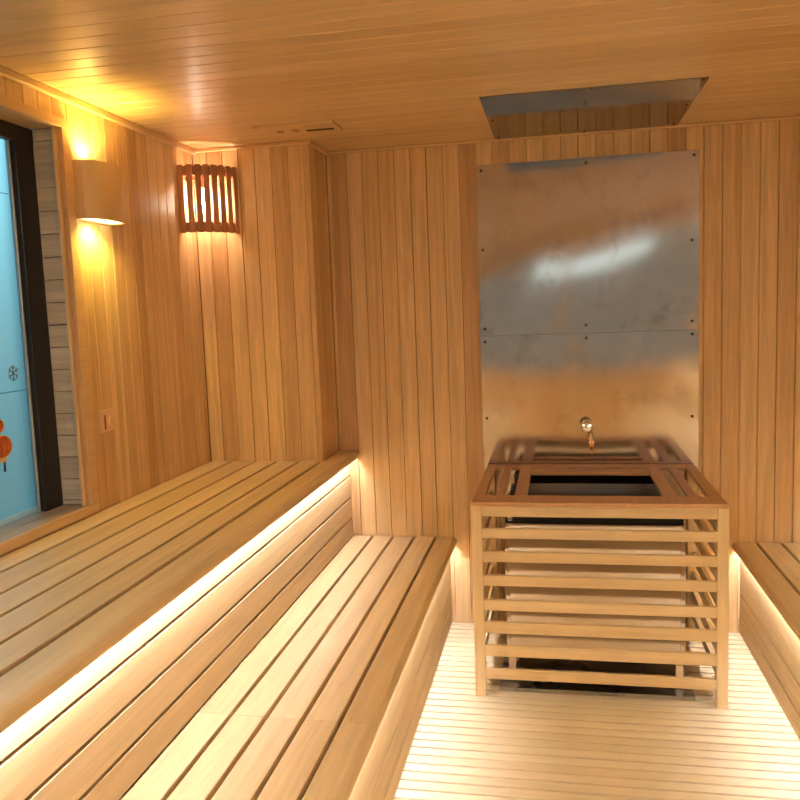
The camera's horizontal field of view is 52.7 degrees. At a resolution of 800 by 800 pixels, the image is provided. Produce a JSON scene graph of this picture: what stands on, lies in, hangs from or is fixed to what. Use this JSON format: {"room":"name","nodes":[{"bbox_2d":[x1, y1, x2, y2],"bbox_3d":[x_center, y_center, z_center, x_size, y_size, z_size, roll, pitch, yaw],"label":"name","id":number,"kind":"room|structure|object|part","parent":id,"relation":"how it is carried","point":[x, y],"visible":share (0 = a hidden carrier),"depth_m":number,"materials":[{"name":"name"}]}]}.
{"room":"spa","nodes":[
{"label":"spa","id":0,"kind":"room"},
{"bbox_2d":[0,76,210,556],"bbox_3d":[-1.354,0.273,1.361,0.092,2.200,4.680,-1,6,11],"label":"wall","id":1,"kind":"structure","parent":0,"point":[140,276],"depth_m":3.03,"materials":[{"name":"brown wood"}]},
{"bbox_2d":[0,95,99,554],"bbox_3d":[-1.443,-0.075,1.114,0.190,1.288,3.245,-1,6,11],"label":"window","id":2,"kind":"structure","parent":1,"relation":"in","point":[53,435],"depth_m":2.61,"materials":[{"name":"brown wood"}]},
{"bbox_2d":[0,419,11,471],"bbox_3d":[-1.211,0.139,2.453,0.002,0.164,0.100,-1,6,11],"label":"sticker","id":3,"kind":"object","parent":2,"relation":"attached to","point":[5,441],"visible":1,"depth_m":2.46,"materials":[{"name":"orange plastic"}]},
{"bbox_2d":[8,364,18,381],"bbox_3d":[-1.203,-0.084,2.512,0.001,0.054,0.048,-1,6,11],"label":"sticker","id":4,"kind":"object","parent":2,"relation":"attached to","point":[12,367],"visible":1,"depth_m":2.51,"materials":[{"name":"grey"}]},
{"bbox_3d":[-1.488,-0.660,1.055,0.030,0.050,3.147,-1,6,11],"label":"frame","id":5,"kind":"part","parent":2,"relation":"part of","materials":[{"name":"black metal"}]},
{"bbox_3d":[-1.427,0.542,1.185,0.176,0.020,3.147,-1,6,11],"label":"sill","id":6,"kind":"part","parent":2,"relation":"part of","materials":[{"name":"brown wood"}]},
{"bbox_2d":[0,65,195,154],"bbox_3d":[-1.338,-0.810,1.230,0.022,0.022,4.680,-1,6,11],"label":"trim","id":7,"kind":"structure","parent":1,"relation":"attached to","point":[5,72],"depth_m":2.70,"materials":[{"name":"brown wood"}]},
{"bbox_2d":[72,159,124,225],"bbox_3d":[-1.009,-0.699,2.732,0.088,0.188,0.220,-1,6,11],"label":"wall lamp","id":8,"kind":"object","parent":1,"relation":"attached to","point":[98,185],"visible":1,"depth_m":2.65,"materials":[{"name":"brown wood"}]},
{"bbox_2d":[98,408,115,432],"bbox_3d":[-1.017,0.071,2.810,0.020,0.074,0.085,-1,6,11],"label":"wall socket","id":9,"kind":"object","parent":1,"relation":"attached to","point":[106,418],"visible":1,"depth_m":2.80,"materials":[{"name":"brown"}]},
{"bbox_2d":[192,144,343,637],"bbox_3d":[-0.614,-0.020,3.762,0.608,2.200,0.350,-1,6,11],"label":"wall","id":10,"kind":"structure","parent":0,"point":[266,288],"depth_m":3.55,"materials":[{"name":"brown wood"}]},
{"bbox_2d":[176,164,239,233],"bbox_3d":[-0.814,-0.852,3.438,0.242,0.280,0.103,-3,6,-8],"label":"lamp","id":11,"kind":"object","parent":10,"relation":"attached to","point":[202,172],"visible":1,"depth_m":3.40,"materials":[{"name":"brown wood"}]},
{"bbox_2d":[185,176,203,187],"bbox_3d":[-0.870,-0.927,3.448,0.092,0.050,0.036,-1,6,11],"label":"socket","id":12,"kind":"object","parent":11,"relation":"attached to","point":[193,178],"depth_m":3.43,"materials":[{"name":"brown wood"}]},
{"bbox_3d":[-0.840,-0.853,3.451,0.054,0.100,0.054,-1,6,11],"label":"bulb","id":13,"kind":"part","parent":11,"relation":"part of","materials":[{"name":"beige"}]},
{"bbox_2d":[195,140,311,152],"bbox_3d":[-0.631,-1.084,3.452,0.522,0.016,0.016,-1,6,11],"label":"trim","id":14,"kind":"structure","parent":10,"relation":"attached to","point":[301,142],"depth_m":3.44,"materials":[{"name":"brown wood"}]},
{"bbox_2d":[309,141,328,155],"bbox_3d":[-0.356,-1.105,3.543,0.016,0.016,0.270,-1,6,11],"label":"trim","id":15,"kind":"structure","parent":10,"relation":"attached to","point":[313,144],"depth_m":3.54,"materials":[{"name":"brown wood"}]},
{"bbox_2d":[0,0,799,151],"bbox_3d":[0.325,-0.891,1.037,3.563,0.060,5.150,-1,6,11],"label":"ceiling","id":16,"kind":"structure","parent":0,"point":[195,74],"depth_m":2.34,"materials":[{"name":"brown wood"}]},
{"bbox_2d":[253,120,342,136],"bbox_3d":[-0.398,-1.061,3.163,0.318,0.015,0.147,-1,6,11],"label":"ceiling vent","id":17,"kind":"object","parent":16,"relation":"in","point":[326,125],"visible":1,"depth_m":3.14,"materials":[{"name":"brown wood"}]},
{"bbox_2d":[479,77,708,138],"bbox_3d":[0.716,-1.099,3.089,0.759,0.006,0.727,-1,6,11],"label":"sheet","id":18,"kind":"object","parent":16,"relation":"attached to","point":[655,103],"visible":1,"depth_m":3.02,"materials":[{"name":"grey metal"}]},
{"bbox_2d":[119,622,799,799],"bbox_3d":[0.409,1.373,1.287,3.563,0.100,5.150,-1,6,11],"label":"floor","id":19,"kind":"structure","parent":0,"point":[499,745],"depth_m":2.72,"materials":[{"name":"brown wood"}]},
{"bbox_2d":[0,450,359,799],"bbox_3d":[-0.947,0.933,1.503,0.624,0.826,4.936,-1,6,11],"label":"bench","id":20,"kind":"object","parent":19,"relation":"on","point":[118,624],"visible":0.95,"depth_m":2.09,"materials":[{"name":"brown wood"}]},
{"bbox_2d":[122,535,456,799],"bbox_3d":[-0.437,1.130,1.427,0.494,0.414,4.936,-1,6,11],"label":"bench","id":21,"kind":"object","parent":19,"relation":"on","point":[329,704],"visible":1,"depth_m":2.35,"materials":[{"name":"brown wood"}]},
{"bbox_2d":[500,641,695,700],"bbox_3d":[0.792,1.075,3.328,0.719,0.014,0.575,-1,6,11],"label":"drip tray","id":22,"kind":"object","parent":19,"relation":"on","point":[522,663],"visible":0.38,"depth_m":3.14,"materials":[{"name":"metal"}]},
{"bbox_2d":[504,483,685,688],"bbox_3d":[0.783,0.725,3.309,0.659,0.684,0.535,-1,6,11],"label":"heater","id":23,"kind":"object","parent":22,"relation":"on","point":[556,489],"visible":0.58,"depth_m":3.06,"materials":[{"name":"metal"}]},
{"bbox_3d":[0.461,0.666,3.372,0.004,0.535,0.520,-1,6,11],"label":"panel","id":24,"kind":"part","parent":23,"relation":"part of","materials":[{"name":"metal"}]},
{"bbox_3d":[0.443,1.028,3.166,0.030,0.138,0.030,-1,6,11],"label":"leg","id":25,"kind":"part","parent":23,"relation":"part of","materials":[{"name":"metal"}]},
{"bbox_3d":[0.831,0.631,3.561,0.650,0.535,0.004,-1,6,11],"label":"panel","id":26,"kind":"part","parent":23,"relation":"part of","materials":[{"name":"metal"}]},
{"bbox_2d":[528,488,660,495],"bbox_3d":[0.774,0.423,3.288,0.619,0.013,0.498,-1,6,11],"label":"tray","id":27,"kind":"object","parent":23,"relation":"on","point":[532,491],"depth_m":3.47,"materials":[{"name":"grey metal"}]},
{"bbox_3d":[0.733,0.715,3.056,0.659,0.500,0.004,-1,6,11],"label":"panel","id":28,"kind":"part","parent":23,"relation":"part of","materials":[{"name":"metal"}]},
{"bbox_3d":[1.053,1.019,3.047,0.030,0.138,0.030,-1,6,11],"label":"leg","id":29,"kind":"part","parent":23,"relation":"part of","materials":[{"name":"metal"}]},
{"bbox_2d":[471,464,729,709],"bbox_3d":[0.787,0.705,3.290,0.909,0.760,0.726,-1,6,11],"label":"guard","id":30,"kind":"object","parent":19,"relation":"on","point":[489,504],"visible":1,"depth_m":2.97,"materials":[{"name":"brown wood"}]},
{"bbox_3d":[0.299,0.758,3.054,0.040,0.744,0.036,-1,6,11],"label":"post","id":31,"kind":"part","parent":30,"relation":"part of","materials":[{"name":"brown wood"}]},
{"bbox_3d":[0.351,0.638,3.371,0.016,0.039,0.630,-1,6,11],"label":"rail","id":32,"kind":"part","parent":30,"relation":"part of","materials":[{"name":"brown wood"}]},
{"bbox_3d":[0.347,0.546,3.361,0.016,0.039,0.630,-1,6,11],"label":"rail","id":33,"kind":"part","parent":30,"relation":"part of","materials":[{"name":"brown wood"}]},
{"bbox_3d":[0.354,0.732,3.381,0.016,0.041,0.630,-1,6,11],"label":"rail","id":34,"kind":"part","parent":30,"relation":"part of","materials":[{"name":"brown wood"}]},
{"bbox_3d":[0.358,0.819,3.391,0.016,0.044,0.630,-1,6,11],"label":"rail","id":35,"kind":"part","parent":30,"relation":"part of","materials":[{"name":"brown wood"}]},
{"bbox_3d":[0.361,0.908,3.401,0.016,0.044,0.630,-1,6,11],"label":"rail","id":36,"kind":"part","parent":30,"relation":"part of","materials":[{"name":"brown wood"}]},
{"bbox_3d":[0.364,1.000,3.411,0.016,0.040,0.630,-1,6,11],"label":"rail","id":37,"kind":"part","parent":30,"relation":"part of","materials":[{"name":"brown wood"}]},
{"bbox_3d":[0.425,0.681,3.703,0.040,0.744,0.036,-1,6,11],"label":"post","id":38,"kind":"part","parent":30,"relation":"part of","materials":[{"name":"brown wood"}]},
{"bbox_3d":[0.714,0.489,2.935,0.829,0.038,0.017,-1,6,11],"label":"rail","id":39,"kind":"part","parent":30,"relation":"part of","materials":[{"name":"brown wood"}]},
{"bbox_3d":[0.711,0.404,2.926,0.829,0.044,0.017,-1,6,11],"label":"rail","id":40,"kind":"part","parent":30,"relation":"part of","materials":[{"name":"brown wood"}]},
{"bbox_3d":[0.721,0.670,2.955,0.829,0.039,0.017,-1,6,11],"label":"rail","id":41,"kind":"part","parent":30,"relation":"part of","materials":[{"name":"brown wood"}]},
{"bbox_3d":[0.718,0.578,2.945,0.829,0.039,0.017,-1,6,11],"label":"rail","id":42,"kind":"part","parent":30,"relation":"part of","materials":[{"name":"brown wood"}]},
{"bbox_3d":[0.725,0.764,2.966,0.829,0.041,0.017,-1,6,11],"label":"rail","id":43,"kind":"part","parent":30,"relation":"part of","materials":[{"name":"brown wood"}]},
{"bbox_3d":[0.731,0.941,2.985,0.829,0.044,0.017,-1,6,11],"label":"rail","id":44,"kind":"part","parent":30,"relation":"part of","materials":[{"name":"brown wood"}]},
{"bbox_3d":[0.728,0.851,2.975,0.829,0.044,0.017,-1,6,11],"label":"rail","id":45,"kind":"part","parent":30,"relation":"part of","materials":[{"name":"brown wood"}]},
{"bbox_3d":[0.734,1.032,2.995,0.829,0.040,0.017,-1,6,11],"label":"rail","id":46,"kind":"part","parent":30,"relation":"part of","materials":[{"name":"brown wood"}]},
{"bbox_3d":[1.277,0.668,3.537,0.040,0.744,0.036,-1,6,11],"label":"post","id":47,"kind":"part","parent":30,"relation":"part of","materials":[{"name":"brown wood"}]},
{"bbox_3d":[1.233,0.986,3.241,0.016,0.040,0.630,-1,6,11],"label":"rail","id":48,"kind":"part","parent":30,"relation":"part of","materials":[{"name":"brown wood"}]},
{"bbox_3d":[1.229,0.895,3.231,0.016,0.044,0.630,-1,6,11],"label":"rail","id":49,"kind":"part","parent":30,"relation":"part of","materials":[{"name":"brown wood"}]},
{"bbox_3d":[1.226,0.805,3.221,0.016,0.044,0.630,-1,6,11],"label":"rail","id":50,"kind":"part","parent":30,"relation":"part of","materials":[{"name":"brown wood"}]},
{"bbox_3d":[1.223,0.719,3.212,0.016,0.041,0.630,-1,6,11],"label":"rail","id":51,"kind":"part","parent":30,"relation":"part of","materials":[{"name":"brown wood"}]},
{"bbox_3d":[1.216,0.533,3.191,0.016,0.039,0.630,-1,6,11],"label":"rail","id":52,"kind":"part","parent":30,"relation":"part of","materials":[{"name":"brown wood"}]},
{"bbox_3d":[1.213,0.444,3.181,0.016,0.038,0.630,-1,6,11],"label":"rail","id":53,"kind":"part","parent":30,"relation":"part of","materials":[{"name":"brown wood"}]},
{"bbox_3d":[1.219,0.624,3.201,0.016,0.039,0.630,-1,6,11],"label":"rail","id":54,"kind":"part","parent":30,"relation":"part of","materials":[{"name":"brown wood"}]},
{"bbox_3d":[1.152,0.745,2.887,0.040,0.744,0.036,-1,6,11],"label":"post","id":55,"kind":"part","parent":30,"relation":"part of","materials":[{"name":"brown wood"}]},
{"bbox_2d":[732,542,799,739],"bbox_3d":[1.238,1.105,1.100,0.494,0.414,4.936,-1,6,11],"label":"bench","id":56,"kind":"object","parent":19,"relation":"on","point":[769,627],"visible":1,"depth_m":3.07,"materials":[{"name":"brown wood"}]},
{"bbox_2d":[326,119,799,632],"bbox_3d":[1.102,-0.062,3.569,2.835,2.200,0.092,-1,6,11],"label":"wall","id":57,"kind":"structure","parent":0,"point":[403,222],"depth_m":3.62,"materials":[{"name":"brown wood"}]},
{"bbox_2d":[328,115,799,154],"bbox_3d":[1.060,-1.143,3.397,2.819,0.012,0.012,-1,6,11],"label":"trim","id":58,"kind":"structure","parent":57,"relation":"attached to","point":[786,117],"depth_m":3.46,"materials":[{"name":"brown wood"}]},
{"bbox_2d":[476,150,699,335],"bbox_3d":[0.806,-0.667,3.505,0.937,0.750,0.006,-1,6,11],"label":"sheet","id":59,"kind":"object","parent":57,"relation":"attached to","point":[604,243],"visible":1,"depth_m":3.50,"materials":[{"name":"grey metal"}]},
{"bbox_2d":[480,330,698,495],"bbox_3d":[0.834,0.086,3.588,0.937,0.762,0.005,-1,6,11],"label":"sheet","id":60,"kind":"object","parent":57,"relation":"attached to","point":[638,391],"visible":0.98,"depth_m":3.58,"materials":[{"name":"grey metal"}]},
{"bbox_2d":[581,420,593,452],"bbox_3d":[0.824,0.158,3.550,0.058,0.141,0.096,-1,6,11],"label":"water tap","id":61,"kind":"object","parent":60,"relation":"attached to","point":[586,425],"visible":1,"depth_m":3.51,"materials":[{"name":"silver metal"}]},
{"bbox_3d":[0.813,0.117,3.515,0.052,0.051,0.033,-1,6,11],"label":"handle","id":62,"kind":"part","parent":61,"relation":"part of","materials":[{"name":"silver metal"}]},
{"bbox_3d":[0.831,0.146,3.530,0.018,0.059,0.053,-3,6,-7],"label":"spout","id":63,"kind":"part","parent":61,"relation":"part of","materials":[{"name":"silver metal"}]},
{"label":"outside","id":64,"kind":"structure","parent":0,"visible":0},
{"bbox_2d":[0,139,36,519],"bbox_3d":[-2.557,-0.440,2.751,0.060,3.396,10.496,-1,6,11],"label":"wall","id":65,"kind":"structure","parent":64,"point":[17,484],"depth_m":4.52,"materials":[{"name":"teal paint"}]},
{"bbox_2d":[5,129,64,504],"bbox_3d":[-2.091,-0.685,4.810,0.069,3.400,0.490,-1,6,11],"label":"trim","id":66,"kind":"structure","parent":65,"relation":"attached to","point":[33,129],"depth_m":4.61,"materials":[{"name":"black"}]}
]}

